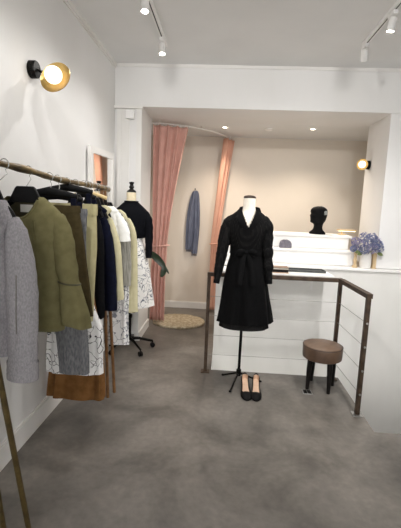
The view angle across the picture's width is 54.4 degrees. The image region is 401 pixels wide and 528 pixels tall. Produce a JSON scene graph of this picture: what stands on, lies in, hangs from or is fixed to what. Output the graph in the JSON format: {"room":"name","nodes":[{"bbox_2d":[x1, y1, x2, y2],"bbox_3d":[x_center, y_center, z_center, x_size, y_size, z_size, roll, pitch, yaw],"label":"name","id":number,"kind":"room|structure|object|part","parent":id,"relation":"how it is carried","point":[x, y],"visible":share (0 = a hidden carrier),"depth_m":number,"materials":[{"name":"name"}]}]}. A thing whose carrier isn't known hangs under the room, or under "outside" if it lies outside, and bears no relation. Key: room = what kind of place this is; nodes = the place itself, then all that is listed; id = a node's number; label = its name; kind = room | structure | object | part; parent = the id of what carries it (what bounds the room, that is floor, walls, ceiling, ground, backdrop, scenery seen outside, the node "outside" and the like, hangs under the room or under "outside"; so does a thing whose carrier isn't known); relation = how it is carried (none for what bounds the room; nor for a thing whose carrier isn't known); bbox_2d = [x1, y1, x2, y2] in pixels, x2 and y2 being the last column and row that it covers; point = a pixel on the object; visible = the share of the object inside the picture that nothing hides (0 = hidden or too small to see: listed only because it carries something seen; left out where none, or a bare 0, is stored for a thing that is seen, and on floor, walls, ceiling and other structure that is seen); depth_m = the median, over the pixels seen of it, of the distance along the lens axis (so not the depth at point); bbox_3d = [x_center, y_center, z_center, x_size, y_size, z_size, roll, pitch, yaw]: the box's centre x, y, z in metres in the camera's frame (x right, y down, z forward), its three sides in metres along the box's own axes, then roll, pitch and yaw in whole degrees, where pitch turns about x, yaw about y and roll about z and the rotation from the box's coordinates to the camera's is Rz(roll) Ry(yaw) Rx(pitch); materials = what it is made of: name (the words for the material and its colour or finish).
{"room":"clothing store","nodes":[
{"label":"clothing store","id":0,"kind":"room"},
{"bbox_2d":[0,0,114,443],"bbox_3d":[-1.175,-0.214,1.652,0.150,3.270,8.380,3,8,3],"label":"wall","id":1,"kind":"structure","parent":0,"point":[43,130],"depth_m":2.56,"materials":[{"name":"paint"}]},
{"bbox_2d":[27,60,69,91],"bbox_3d":[-0.890,-1.107,2.302,0.261,0.192,0.155,3,8,3],"label":"wall lamp","id":2,"kind":"object","parent":1,"relation":"attached to","point":[55,76],"visible":1,"depth_m":2.30,"materials":[{"name":"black metal"}]},
{"bbox_3d":[-0.857,-1.102,2.273,0.100,0.100,0.100,3,8,3],"label":"globe","id":3,"kind":"part","parent":2,"relation":"part of","materials":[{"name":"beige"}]},
{"bbox_3d":[-0.854,-1.100,2.300,0.187,0.181,0.070,3,8,3],"label":"dish","id":4,"kind":"part","parent":2,"relation":"part of","materials":[{"name":"gold metal"}]},
{"bbox_2d":[0,319,148,471],"bbox_3d":[-1.035,1.215,1.323,0.304,0.145,7.354,3,8,3],"label":"baseboard","id":5,"kind":"structure","parent":1,"relation":"attached to","point":[30,424],"depth_m":2.53,"materials":[{"name":"paint"}]},
{"bbox_2d":[62,0,116,67],"bbox_3d":[-1.081,-1.576,0.659,0.020,0.050,6.800,3,8,3],"label":"trim","id":6,"kind":"structure","parent":1,"relation":"attached to","point":[69,4],"depth_m":3.20,"materials":[{"name":"paint"}]},
{"bbox_2d":[87,145,113,205],"bbox_3d":[-0.928,-0.421,3.656,0.028,1.260,0.550,3,8,8],"label":"mirror","id":7,"kind":"object","parent":1,"relation":"attached to","point":[100,163],"visible":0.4,"depth_m":3.56,"materials":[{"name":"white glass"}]},
{"bbox_3d":[-0.925,-0.425,3.666,0.006,1.145,0.450,3,8,8],"label":"glass","id":8,"kind":"part","parent":7,"relation":"part of","materials":[{"name":"white mirror"}]},
{"bbox_2d":[117,63,400,71],"bbox_3d":[0.966,-1.963,3.910,3.700,0.030,0.012,3,8,3],"label":"trim","id":9,"kind":"structure","parent":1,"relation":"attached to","point":[118,64],"depth_m":3.93,"materials":[{"name":"paint"}]},
{"bbox_2d":[114,108,151,331],"bbox_3d":[-0.784,-0.430,4.511,0.290,2.530,0.540,3,8,3],"label":"wall","id":10,"kind":"structure","parent":0,"point":[146,119],"depth_m":4.25,"materials":[{"name":"paint"}]},
{"bbox_2d":[114,105,142,108],"bbox_3d":[-0.747,-1.630,4.054,0.300,0.025,0.030,3,8,3],"label":"trim","id":11,"kind":"structure","parent":10,"relation":"attached to","point":[115,106],"depth_m":4.04,"materials":[{"name":"paint"}]},
{"bbox_2d":[116,109,141,331],"bbox_3d":[-0.786,-0.391,4.233,0.260,2.530,0.020,3,8,3],"label":"trim","id":12,"kind":"structure","parent":10,"relation":"attached to","point":[123,124],"depth_m":4.13,"materials":[{"name":"paint"}]},
{"bbox_2d":[126,109,134,118],"bbox_3d":[-0.731,-1.556,4.052,0.090,0.090,0.037,3,8,3],"label":"junction box","id":13,"kind":"object","parent":10,"relation":"attached to","point":[130,113],"visible":1,"depth_m":4.04,"materials":[{"name":"white paint"}]},
{"bbox_2d":[0,307,400,527],"bbox_3d":[0.683,1.397,1.759,3.700,0.200,8.380,3,8,3],"label":"floor","id":14,"kind":"structure","parent":0,"point":[172,447],"depth_m":2.40,"materials":[{"name":"concrete"}]},
{"bbox_2d":[0,160,115,527],"bbox_3d":[-0.770,0.322,2.267,0.132,1.673,1.862,3,8,3],"label":"clothes rack","id":15,"kind":"object","parent":14,"relation":"on","point":[16,167],"visible":0.83,"depth_m":1.75,"materials":[{"name":"brown wood"}]},
{"bbox_3d":[-0.868,0.441,1.528,0.025,1.636,0.293,3,8,3],"label":"leg","id":16,"kind":"part","parent":15,"relation":"part of","materials":[{"name":"brown wood"}]},
{"bbox_2d":[0,158,15,217],"bbox_3d":[-0.881,-0.316,1.630,0.223,0.251,0.022,3,8,3],"label":"hanger","id":17,"kind":"object","parent":15,"relation":"hanging from","point":[1,195],"visible":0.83,"depth_m":1.63,"materials":[{"name":"metal"}]},
{"bbox_3d":[-0.806,-0.223,1.638,0.067,0.071,0.020,3,8,3],"label":"shoulder arm","id":18,"kind":"part","parent":17,"relation":"part of","materials":[{"name":"black plastic"}]},
{"bbox_3d":[-0.807,0.439,1.560,0.102,1.636,0.290,3,8,3],"label":"leg","id":19,"kind":"part","parent":15,"relation":"part of","materials":[{"name":"brown wood"}]},
{"bbox_2d":[0,200,38,382],"bbox_3d":[-0.902,0.113,1.690,0.426,0.786,0.116,4,8,10],"label":"coat","id":20,"kind":"object","parent":15,"relation":"hanging from","point":[19,292],"visible":0.98,"depth_m":1.64,"materials":[{"name":"grey fabric"}]},
{"bbox_2d":[7,165,39,205],"bbox_3d":[-0.819,-0.331,1.826,0.321,0.256,0.022,3,8,3],"label":"hanger","id":21,"kind":"object","parent":15,"relation":"hanging from","point":[29,194],"visible":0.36,"depth_m":1.82,"materials":[{"name":"plastic"}]},
{"bbox_3d":[-0.819,-0.326,1.827,0.156,0.075,0.022,3,8,3],"label":"shoulder plate","id":22,"kind":"part","parent":21,"relation":"part of","materials":[{"name":"black plastic"}]},
{"bbox_2d":[4,196,91,331],"bbox_3d":[-0.806,0.002,1.870,0.584,0.639,0.127,3,8,7],"label":"jacket","id":23,"kind":"object","parent":21,"relation":"hanging from","point":[62,302],"visible":0.62,"depth_m":1.82,"materials":[{"name":"green fabric"}]},
{"bbox_3d":[-0.779,-0.474,2.158,0.050,0.069,1.862,3,8,3],"label":"rail","id":24,"kind":"part","parent":15,"relation":"part of","materials":[{"name":"brown wood"}]},
{"bbox_2d":[37,172,77,205],"bbox_3d":[-0.790,-0.382,2.040,0.305,0.192,0.024,3,8,3],"label":"hanger","id":25,"kind":"object","parent":15,"relation":"hanging from","point":[48,191],"visible":0.66,"depth_m":2.03,"materials":[{"name":"plastic"}]},
{"bbox_2d":[54,205,92,316],"bbox_3d":[-0.784,-0.017,2.091,0.430,0.594,0.086,3,8,3],"label":"skirt","id":26,"kind":"object","parent":25,"relation":"hanging from","point":[72,213],"visible":0.25,"depth_m":2.06,"materials":[{"name":"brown fabric"}]},
{"bbox_2d":[40,175,82,208],"bbox_3d":[-0.784,-0.386,2.140,0.285,0.205,0.024,3,8,3],"label":"hanger","id":27,"kind":"object","parent":15,"relation":"hanging from","point":[79,200],"visible":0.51,"depth_m":2.13,"materials":[{"name":"plastic"}]},
{"bbox_2d":[55,209,89,374],"bbox_3d":[-0.781,0.162,2.217,0.300,0.953,0.080,3,8,3],"label":"skirt","id":28,"kind":"object","parent":27,"relation":"hanging from","point":[72,344],"visible":0.39,"depth_m":2.23,"materials":[{"name":"grey fabric"}]},
{"bbox_2d":[44,177,92,203],"bbox_3d":[-0.775,-0.427,2.265,0.305,0.152,0.024,3,8,3],"label":"hanger","id":29,"kind":"object","parent":15,"relation":"hanging from","point":[69,187],"visible":0.62,"depth_m":2.25,"materials":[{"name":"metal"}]},
{"bbox_2d":[50,202,97,321],"bbox_3d":[-0.770,-0.007,2.325,0.320,0.706,0.061,3,8,3],"label":"trousers","id":30,"kind":"object","parent":29,"relation":"hanging from","point":[91,233],"visible":0.17,"depth_m":2.28,"materials":[{"name":"fabric"}]},
{"bbox_3d":[-0.697,0.029,2.325,0.162,0.641,0.061,3,8,3],"label":"trouser leg","id":31,"kind":"part","parent":30,"relation":"part of","materials":[{"name":"fabric"}]},
{"bbox_2d":[75,180,96,203],"bbox_3d":[-0.758,-0.451,2.534,0.169,0.181,0.024,3,8,3],"label":"hanger","id":32,"kind":"object","parent":15,"relation":"hanging from","point":[94,201],"visible":0.41,"depth_m":2.52,"materials":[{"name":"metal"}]},
{"bbox_2d":[46,296,105,400],"bbox_3d":[-0.849,0.273,2.642,0.409,1.337,0.122,3,8,3],"label":"skirt","id":33,"kind":"object","parent":32,"relation":"hanging from","point":[59,386],"visible":0.2,"depth_m":2.68,"materials":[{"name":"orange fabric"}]},
{"bbox_2d":[83,182,103,217],"bbox_3d":[-0.752,-0.438,2.657,0.194,0.244,0.022,3,8,3],"label":"hanger","id":34,"kind":"object","parent":15,"relation":"hanging from","point":[84,201],"visible":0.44,"depth_m":2.66,"materials":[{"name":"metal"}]},
{"bbox_2d":[83,200,104,318],"bbox_3d":[-0.816,-0.025,2.718,0.318,0.831,0.104,3,8,3],"label":"jacket","id":35,"kind":"object","parent":34,"relation":"hanging from","point":[99,277],"visible":0.23,"depth_m":2.69,"materials":[{"name":"black fabric"}]},
{"bbox_2d":[86,181,106,199],"bbox_3d":[-0.753,-0.491,2.597,0.269,0.120,0.023,3,8,3],"label":"hanger","id":36,"kind":"object","parent":15,"relation":"hanging from","point":[94,193],"visible":0.41,"depth_m":2.59,"materials":[{"name":"wood"}]},
{"bbox_2d":[94,182,108,218],"bbox_3d":[-0.747,-0.446,2.752,0.204,0.255,0.022,3,8,3],"label":"hanger","id":37,"kind":"object","parent":15,"relation":"hanging from","point":[97,199],"visible":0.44,"depth_m":2.74,"materials":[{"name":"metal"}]},
{"bbox_2d":[99,206,116,310],"bbox_3d":[-0.785,-0.040,2.806,0.392,0.757,0.075,3,8,3],"label":"jacket","id":38,"kind":"object","parent":37,"relation":"hanging from","point":[110,278],"visible":0.36,"depth_m":2.78,"materials":[{"name":"blue fabric"}]},
{"bbox_2d":[96,183,110,217],"bbox_3d":[-0.742,-0.457,2.821,0.204,0.249,0.022,3,8,3],"label":"hanger","id":39,"kind":"object","parent":15,"relation":"hanging from","point":[101,199],"visible":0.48,"depth_m":2.81,"materials":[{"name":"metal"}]},
{"bbox_2d":[102,205,123,300],"bbox_3d":[-0.751,-0.080,2.871,0.392,0.702,0.055,3,8,3],"label":"cardigan","id":40,"kind":"object","parent":39,"relation":"hanging from","point":[117,245],"visible":0.22,"depth_m":2.84,"materials":[{"name":"fabric"}]},
{"bbox_3d":[-0.728,0.254,2.969,0.081,1.613,0.025,3,8,3],"label":"leg","id":41,"kind":"part","parent":15,"relation":"part of","materials":[{"name":"brown wood"}]},
{"bbox_3d":[-0.712,0.245,3.058,0.113,1.607,0.025,3,8,3],"label":"leg","id":42,"kind":"part","parent":15,"relation":"part of","materials":[{"name":"brown wood"}]},
{"bbox_2d":[108,182,154,356],"bbox_3d":[-0.713,0.037,4.042,0.503,1.742,0.518,3,8,3],"label":"mannequin","id":43,"kind":"object","parent":14,"relation":"on","point":[131,193],"visible":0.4,"depth_m":3.97},
{"bbox_2d":[116,201,152,257],"bbox_3d":[-0.698,-0.353,3.969,0.448,0.573,0.236,3,8,3],"label":"jumper","id":44,"kind":"object","parent":43,"relation":"on","point":[140,217],"visible":0.7,"depth_m":3.89,"materials":[{"name":"black fabric"}]},
{"bbox_3d":[-0.679,0.820,4.034,0.030,0.082,0.255,-4,10,-36],"label":"leg","id":45,"kind":"part","parent":43,"relation":"part of","materials":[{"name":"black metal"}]},
{"bbox_3d":[-0.634,0.802,4.174,0.255,0.082,0.030,0,8,-19],"label":"leg","id":46,"kind":"part","parent":43,"relation":"part of","materials":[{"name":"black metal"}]},
{"bbox_2d":[137,238,153,308],"bbox_3d":[-0.709,0.071,4.033,0.496,0.712,0.400,3,8,3],"label":"skirt","id":47,"kind":"object","parent":43,"relation":"on","point":[145,292],"visible":0.39,"depth_m":3.93,"materials":[{"name":"white fabric"}]},
{"bbox_2d":[151,251,168,276],"bbox_3d":[-0.628,0.371,4.193,0.611,1.046,0.158,4,8,9],"label":"potted plant","id":48,"kind":"object","parent":14,"relation":"on","point":[155,257],"visible":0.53,"depth_m":4.05,"materials":[{"name":"green plant"}]},
{"bbox_2d":[153,314,204,328],"bbox_3d":[-0.294,0.751,5.178,0.694,0.041,0.624,3,8,3],"label":"rug","id":49,"kind":"object","parent":14,"relation":"on","point":[171,321],"visible":0.88,"depth_m":5.07,"materials":[{"name":"beige wicker"}]},
{"bbox_2d":[221,195,261,391],"bbox_3d":[0.392,0.244,3.287,0.359,1.631,0.348,3,8,3],"label":"mannequin","id":50,"kind":"object","parent":14,"relation":"on","point":[249,203],"visible":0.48,"depth_m":3.23},
{"bbox_3d":[0.292,1.013,3.356,0.016,0.083,0.251,5,9,21],"label":"leg","id":51,"kind":"part","parent":50,"relation":"part of","materials":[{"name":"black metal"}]},
{"bbox_2d":[213,206,273,331],"bbox_3d":[0.385,0.033,3.330,0.534,1.040,0.341,3,8,3],"label":"coat","id":52,"kind":"object","parent":50,"relation":"on","point":[245,305],"visible":0.96,"depth_m":3.24,"materials":[{"name":"black fabric"}]},
{"bbox_2d":[241,372,250,400],"bbox_3d":[0.379,1.013,3.233,0.092,0.123,0.278,3,8,3],"label":"shoe","id":53,"kind":"object","parent":14,"relation":"on","point":[245,393],"visible":0.99,"depth_m":3.26,"materials":[{"name":"black fabric"}]},
{"bbox_2d":[251,373,261,401],"bbox_3d":[0.458,1.017,3.229,0.092,0.123,0.278,3,8,3],"label":"shoe","id":54,"kind":"object","parent":14,"relation":"on","point":[256,395],"visible":0.98,"depth_m":3.25,"materials":[{"name":"black fabric"}]},
{"bbox_2d":[201,272,372,416],"bbox_3d":[0.635,0.609,3.246,1.267,0.940,0.710,3,8,3],"label":"railing","id":55,"kind":"object","parent":14,"relation":"on","point":[369,296],"visible":0.92,"depth_m":3.45,"materials":[{"name":"brown metal"}]},
{"bbox_3d":[0.061,0.552,3.582,0.030,0.898,0.040,3,8,3],"label":"post","id":56,"kind":"part","parent":55,"relation":"part of","materials":[{"name":"brown metal"}]},
{"bbox_3d":[0.662,0.118,3.490,1.199,0.034,0.044,3,8,3],"label":"handrail","id":57,"kind":"part","parent":55,"relation":"part of","materials":[{"name":"brown metal"}]},
{"bbox_3d":[1.227,0.606,3.527,0.030,0.898,0.040,3,8,3],"label":"post","id":58,"kind":"part","parent":55,"relation":"part of","materials":[{"name":"brown metal"}]},
{"bbox_3d":[1.235,0.192,3.129,0.044,0.034,0.628,3,8,2],"label":"handrail","id":59,"kind":"part","parent":55,"relation":"part of","materials":[{"name":"brown metal"}]},
{"bbox_3d":[1.189,1.141,2.966,0.080,0.008,0.080,3,8,3],"label":"plate","id":60,"kind":"part","parent":55,"relation":"part of","materials":[{"name":"metal"}]},
{"bbox_3d":[1.207,0.693,2.903,0.030,0.898,0.040,3,8,3],"label":"post","id":61,"kind":"part","parent":55,"relation":"part of","materials":[{"name":"brown metal"}]},
{"bbox_2d":[301,389,312,394],"bbox_3d":[0.903,1.083,3.305,0.080,0.006,0.080,3,8,3],"label":"socket","id":62,"kind":"object","parent":14,"relation":"on","point":[303,390],"visible":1,"depth_m":3.30,"materials":[{"name":"metal"}]},
{"bbox_2d":[302,338,343,393],"bbox_3d":[1.049,0.877,3.388,0.338,0.403,0.338,3,8,3],"label":"stool","id":63,"kind":"object","parent":14,"relation":"on","point":[316,350],"visible":1,"depth_m":3.27,"materials":[{"name":"brown leather"}]},
{"bbox_3d":[0.934,0.944,3.354,0.052,0.272,0.049,3,8,3],"label":"leg","id":64,"kind":"part","parent":63,"relation":"part of","materials":[{"name":"black wood"}]},
{"bbox_3d":[1.013,0.924,3.512,0.048,0.272,0.052,3,8,3],"label":"leg","id":65,"kind":"part","parent":63,"relation":"part of","materials":[{"name":"black wood"}]},
{"bbox_3d":[1.054,0.743,3.370,0.334,0.133,0.334,3,8,3],"label":"seat","id":66,"kind":"part","parent":63,"relation":"part of","materials":[{"name":"brown leather"}]},
{"bbox_3d":[1.079,0.959,3.283,0.048,0.272,0.052,3,8,3],"label":"leg","id":67,"kind":"part","parent":63,"relation":"part of","materials":[{"name":"black wood"}]},
{"bbox_3d":[1.161,0.942,3.431,0.052,0.272,0.048,3,8,3],"label":"leg","id":68,"kind":"part","parent":63,"relation":"part of","materials":[{"name":"black wood"}]},
{"bbox_2d":[71,0,400,67],"bbox_3d":[0.758,-1.572,0.544,3.700,0.120,6.800,3,8,3],"label":"ceiling","id":69,"kind":"structure","parent":0,"point":[304,33],"depth_m":3.19,"materials":[{"name":"paint"}]},
{"bbox_2d":[149,0,166,46],"bbox_3d":[-0.470,-1.604,0.964,0.034,0.032,5.086,3,8,3],"label":"track","id":70,"kind":"object","parent":69,"relation":"attached to","point":[152,9],"visible":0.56,"depth_m":3.01,"materials":[{"name":"white metal"}]},
{"bbox_2d":[141,0,148,13],"bbox_3d":[-0.370,-1.751,2.613,0.056,0.128,0.100,3,8,3],"label":"track spotlight","id":71,"kind":"object","parent":70,"relation":"attached to","point":[144,3],"visible":1,"depth_m":2.60,"materials":[{"name":"white paint"}]},
{"bbox_2d":[159,37,164,55],"bbox_3d":[-0.325,-1.849,3.325,0.058,0.128,0.100,3,8,3],"label":"track spotlight","id":72,"kind":"object","parent":70,"relation":"attached to","point":[162,41],"visible":1,"depth_m":3.30,"materials":[{"name":"white paint"}]},
{"bbox_2d":[361,0,400,46],"bbox_3d":[1.233,-1.518,0.838,0.034,0.032,5.026,3,8,3],"label":"track","id":73,"kind":"object","parent":69,"relation":"attached to","point":[397,4],"visible":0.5,"depth_m":2.93,"materials":[{"name":"white metal"}]},
{"bbox_2d":[361,43,368,61],"bbox_3d":[1.384,-1.774,3.288,0.061,0.131,0.104,5,9,19],"label":"track spotlight","id":74,"kind":"object","parent":73,"relation":"attached to","point":[364,51],"visible":1,"depth_m":3.27,"materials":[{"name":"white paint"}]},
{"bbox_2d":[386,9,397,32],"bbox_3d":[1.348,-1.701,2.745,0.064,0.128,0.100,3,8,3],"label":"track spotlight","id":75,"kind":"object","parent":73,"relation":"attached to","point":[392,18],"visible":1,"depth_m":2.73,"materials":[{"name":"white paint"}]},
{"bbox_2d":[115,66,400,126],"bbox_3d":[0.981,-1.875,4.261,3.700,0.540,0.660,3,8,3],"label":"beam","id":76,"kind":"structure","parent":0,"point":[211,95],"depth_m":3.99,"materials":[{"name":"paint"}]},
{"bbox_2d":[149,135,367,301],"bbox_3d":[1.001,-0.498,5.790,3.700,2.850,0.150,3,8,3],"label":"wall","id":77,"kind":"structure","parent":0,"point":[287,178],"depth_m":5.63,"materials":[{"name":"paint"}]},
{"bbox_2d":[164,300,214,309],"bbox_3d":[-0.327,0.614,5.945,1.140,0.100,0.014,3,8,3],"label":"baseboard","id":78,"kind":"structure","parent":77,"relation":"attached to","point":[179,304],"depth_m":5.93,"materials":[{"name":"paint"}]},
{"bbox_3d":[-0.076,-1.084,5.662,0.012,0.031,0.079,3,8,3],"label":"wall hook","id":79,"kind":"object","parent":77,"relation":"attached to","visible":0},
{"bbox_2d":[185,191,199,255],"bbox_3d":[-0.111,-0.595,5.730,0.203,0.950,0.061,3,8,3],"label":"shirt","id":80,"kind":"object","parent":79,"relation":"hanging from","point":[193,215],"visible":1,"depth_m":5.71,"materials":[{"name":"blue fabric"}]},
{"bbox_2d":[152,121,368,140],"bbox_3d":[1.022,-1.776,5.071,3.700,0.120,0.920,3,8,3],"label":"ceiling","id":81,"kind":"structure","parent":0,"point":[239,130],"depth_m":5.03,"materials":[{"name":"paint"}]},
{"bbox_2d":[152,120,231,139],"bbox_3d":[0.005,-1.724,5.019,1.388,0.049,0.248,-5,11,-42],"label":"rail","id":82,"kind":"object","parent":81,"relation":"attached to","point":[159,120],"visible":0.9,"depth_m":4.77,"materials":[{"name":"silver metal"}]},
{"bbox_2d":[149,124,188,320],"bbox_3d":[-0.406,-0.474,4.870,0.444,2.451,0.175,1,8,-7],"label":"curtain","id":83,"kind":"object","parent":82,"relation":"hanging from","point":[168,141],"visible":0.94,"depth_m":4.83,"materials":[{"name":"pink fabric"}]},
{"bbox_2d":[209,137,234,309],"bbox_3d":[0.292,-0.552,5.620,0.222,2.451,0.299,6,9,27],"label":"curtain","id":84,"kind":"object","parent":82,"relation":"hanging from","point":[228,144],"visible":0.85,"depth_m":5.52,"materials":[{"name":"pink fabric"}]},
{"bbox_2d":[213,265,400,433],"bbox_3d":[1.385,1.799,4.410,2.560,3.520,0.100,3,8,3],"label":"wall","id":85,"kind":"structure","parent":0,"point":[380,406],"depth_m":4.22,"materials":[{"name":"white paint"}]},
{"bbox_2d":[223,266,334,289],"bbox_3d":[0.735,0.170,3.988,1.135,0.210,0.370,3,8,3],"label":"shelf","id":86,"kind":"object","parent":85,"relation":"attached to","point":[326,274],"visible":0.39,"depth_m":3.80,"materials":[{"name":"white paint"}]},
{"bbox_2d":[272,269,288,273],"bbox_3d":[0.741,0.063,3.867,0.250,0.035,0.129,3,8,3],"label":"box","id":87,"kind":"object","parent":86,"relation":"on","point":[274,270],"visible":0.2,"depth_m":3.81,"materials":[{"name":"black wood"}]},
{"bbox_2d":[273,265,288,269],"bbox_3d":[0.727,0.033,3.873,0.280,0.021,0.129,3,8,3],"label":"notebook","id":88,"kind":"object","parent":87,"relation":"on","point":[275,266],"visible":0.51,"depth_m":3.81,"materials":[{"name":"beige paper"}]},
{"bbox_2d":[288,267,325,272],"bbox_3d":[0.979,0.060,4.003,0.570,0.022,0.160,3,8,3],"label":"tray","id":89,"kind":"object","parent":86,"relation":"on","point":[306,270],"visible":0.57,"depth_m":3.93,"materials":[{"name":"metal"}]},
{"bbox_2d":[224,260,400,272],"bbox_3d":[1.452,0.041,4.188,2.570,0.025,0.190,3,8,3],"label":"trim","id":90,"kind":"structure","parent":85,"relation":"on","point":[324,267],"depth_m":4.11,"materials":[{"name":"white paint"}]},
{"bbox_2d":[226,231,353,265],"bbox_3d":[0.986,-0.209,4.607,1.490,0.317,0.670,3,8,3],"label":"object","id":91,"kind":"structure","parent":90,"relation":"on","point":[335,251],"depth_m":4.32,"materials":[{"name":"white paint"}]},
{"bbox_2d":[279,239,291,247],"bbox_3d":[0.960,-0.230,4.404,0.130,0.090,0.060,3,8,3],"label":"pouch","id":92,"kind":"object","parent":91,"relation":"on","point":[283,243],"visible":1,"depth_m":4.38,"materials":[{"name":"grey fabric"}]},
{"bbox_3d":[0.953,-0.080,4.316,1.450,0.140,0.025,3,8,3],"label":"panel","id":93,"kind":"part","parent":91,"relation":"part of","materials":[{"name":"white paint"}]},
{"bbox_3d":[0.974,-0.266,4.527,1.450,0.130,0.025,3,8,3],"label":"panel","id":94,"kind":"part","parent":91,"relation":"part of","materials":[{"name":"white paint"}]},
{"bbox_2d":[273,231,351,238],"bbox_3d":[0.999,-0.368,4.701,1.490,0.027,0.440,3,8,3],"label":"shelf","id":95,"kind":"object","parent":91,"relation":"on","point":[329,235],"depth_m":4.48,"materials":[{"name":"white paint"}]},
{"bbox_2d":[309,206,327,234],"bbox_3d":[1.395,-0.521,4.614,0.197,0.330,0.201,5,8,18],"label":"bust","id":96,"kind":"object","parent":91,"relation":"on","point":[318,215],"visible":1,"depth_m":4.56,"materials":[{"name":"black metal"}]},
{"bbox_2d":[337,229,356,234],"bbox_3d":[1.750,-0.381,4.672,0.210,0.066,0.100,3,8,3],"label":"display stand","id":97,"kind":"object","parent":91,"relation":"on","point":[341,230],"visible":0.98,"depth_m":4.63,"materials":[{"name":"metal"}]},
{"bbox_3d":[1.751,-0.405,4.669,0.210,0.018,0.100,3,8,3],"label":"lamp shade","id":98,"kind":"part","parent":97,"relation":"part of","materials":[{"name":"gold metal"}]},
{"bbox_2d":[352,252,357,267],"bbox_3d":[1.655,-0.045,4.173,0.056,0.167,0.055,3,8,3],"label":"wooden candlestick","id":99,"kind":"object","parent":90,"relation":"on","point":[354,265],"visible":0.86,"depth_m":4.16,"materials":[{"name":"beige wood"}]},
{"bbox_2d":[359,251,371,268],"bbox_3d":[1.766,-0.043,4.172,0.120,0.172,0.120,3,8,3],"label":"vase","id":100,"kind":"object","parent":90,"relation":"on","point":[365,260],"visible":0.79,"depth_m":4.13,"materials":[{"name":"white ceramic"}]},
{"bbox_2d":[350,232,383,255],"bbox_3d":[1.760,-0.179,4.114,0.358,0.318,0.207,3,8,6],"label":"flower bouquet","id":101,"kind":"object","parent":100,"relation":"in","point":[374,244],"visible":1,"depth_m":4.09,"materials":[{"name":"purple plant"}]},
{"bbox_2d":[371,252,376,268],"bbox_3d":[1.848,-0.038,4.183,0.044,0.165,0.120,3,8,3],"label":"wooden block","id":102,"kind":"object","parent":90,"relation":"on","point":[374,256],"visible":0.73,"depth_m":4.13,"materials":[{"name":"beige wood"}]},
{"bbox_2d":[357,114,400,268],"bbox_3d":[2.350,-0.759,4.329,0.870,1.580,0.620,3,8,3],"label":"wall pillar","id":103,"kind":"structure","parent":0,"point":[381,197],"depth_m":4.12,"materials":[{"name":"paint"}]},
{"bbox_2d":[357,159,370,169],"bbox_3d":[1.876,-1.133,4.457,0.174,0.124,0.107,-1,9,-23],"label":"wall lamp","id":104,"kind":"object","parent":103,"relation":"attached to","point":[362,164],"visible":1,"depth_m":4.43,"materials":[{"name":"black metal"}]},
{"bbox_3d":[1.836,-1.131,4.430,0.080,0.080,0.080,3,8,3],"label":"globe","id":105,"kind":"part","parent":104,"relation":"part of","materials":[{"name":"beige glass"}]},
{"bbox_3d":[-0.728,-0.472,3.065,0.204,0.272,0.022,3,8,3],"label":"hanger","id":106,"kind":"object","parent":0,"visible":0},
{"bbox_2d":[119,210,137,312],"bbox_3d":[-0.676,-0.019,3.126,0.372,0.827,0.044,3,8,3],"label":"coat","id":107,"kind":"object","parent":106,"relation":"hanging from","point":[133,289],"visible":0.29,"depth_m":3.11,"materials":[{"name":"fabric"}]},
{"bbox_3d":[-0.768,-0.401,2.400,0.195,0.241,0.022,3,8,3],"label":"hanger","id":108,"kind":"object","parent":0,"visible":0},
{"bbox_2d":[46,306,103,375],"bbox_3d":[-0.802,0.168,2.483,0.379,1.098,0.105,3,8,3],"label":"dress","id":109,"kind":"object","parent":108,"relation":"hanging from","point":[95,334],"visible":0.16,"depth_m":2.51,"materials":[{"name":"fabric"}]},
{"bbox_3d":[-0.730,-0.459,3.029,0.185,0.292,0.022,3,8,3],"label":"hanger","id":110,"kind":"object","parent":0,"visible":0},
{"bbox_2d":[103,286,128,344],"bbox_3d":[-0.686,0.125,3.107,0.256,1.068,0.068,3,8,3],"label":"dress","id":111,"kind":"object","parent":110,"relation":"hanging from","point":[120,318],"visible":0.16,"depth_m":3.14,"materials":[{"name":"white fabric"}]},
{"bbox_3d":[-0.736,-0.467,2.915,0.204,0.252,0.022,3,8,3],"label":"hanger","id":112,"kind":"object","parent":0,"visible":0},
{"bbox_2d":[108,206,130,241],"bbox_3d":[-0.710,-0.164,2.955,0.371,0.547,0.048,3,8,6],"label":"blouse","id":113,"kind":"object","parent":112,"relation":"hanging from","point":[121,226],"visible":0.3,"depth_m":2.91,"materials":[{"name":"white fabric"}]},
{"bbox_3d":[-0.732,-0.461,2.994,0.204,0.279,0.022,3,8,3],"label":"hanger","id":114,"kind":"object","parent":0,"visible":0},
{"bbox_2d":[118,210,130,285],"bbox_3d":[-0.691,-0.124,3.038,0.314,0.587,0.043,3,8,3],"label":"pullover","id":115,"kind":"object","parent":114,"relation":"hanging from","point":[125,246],"visible":0.21,"depth_m":3.03,"materials":[{"name":"beige fabric"}]}
]}

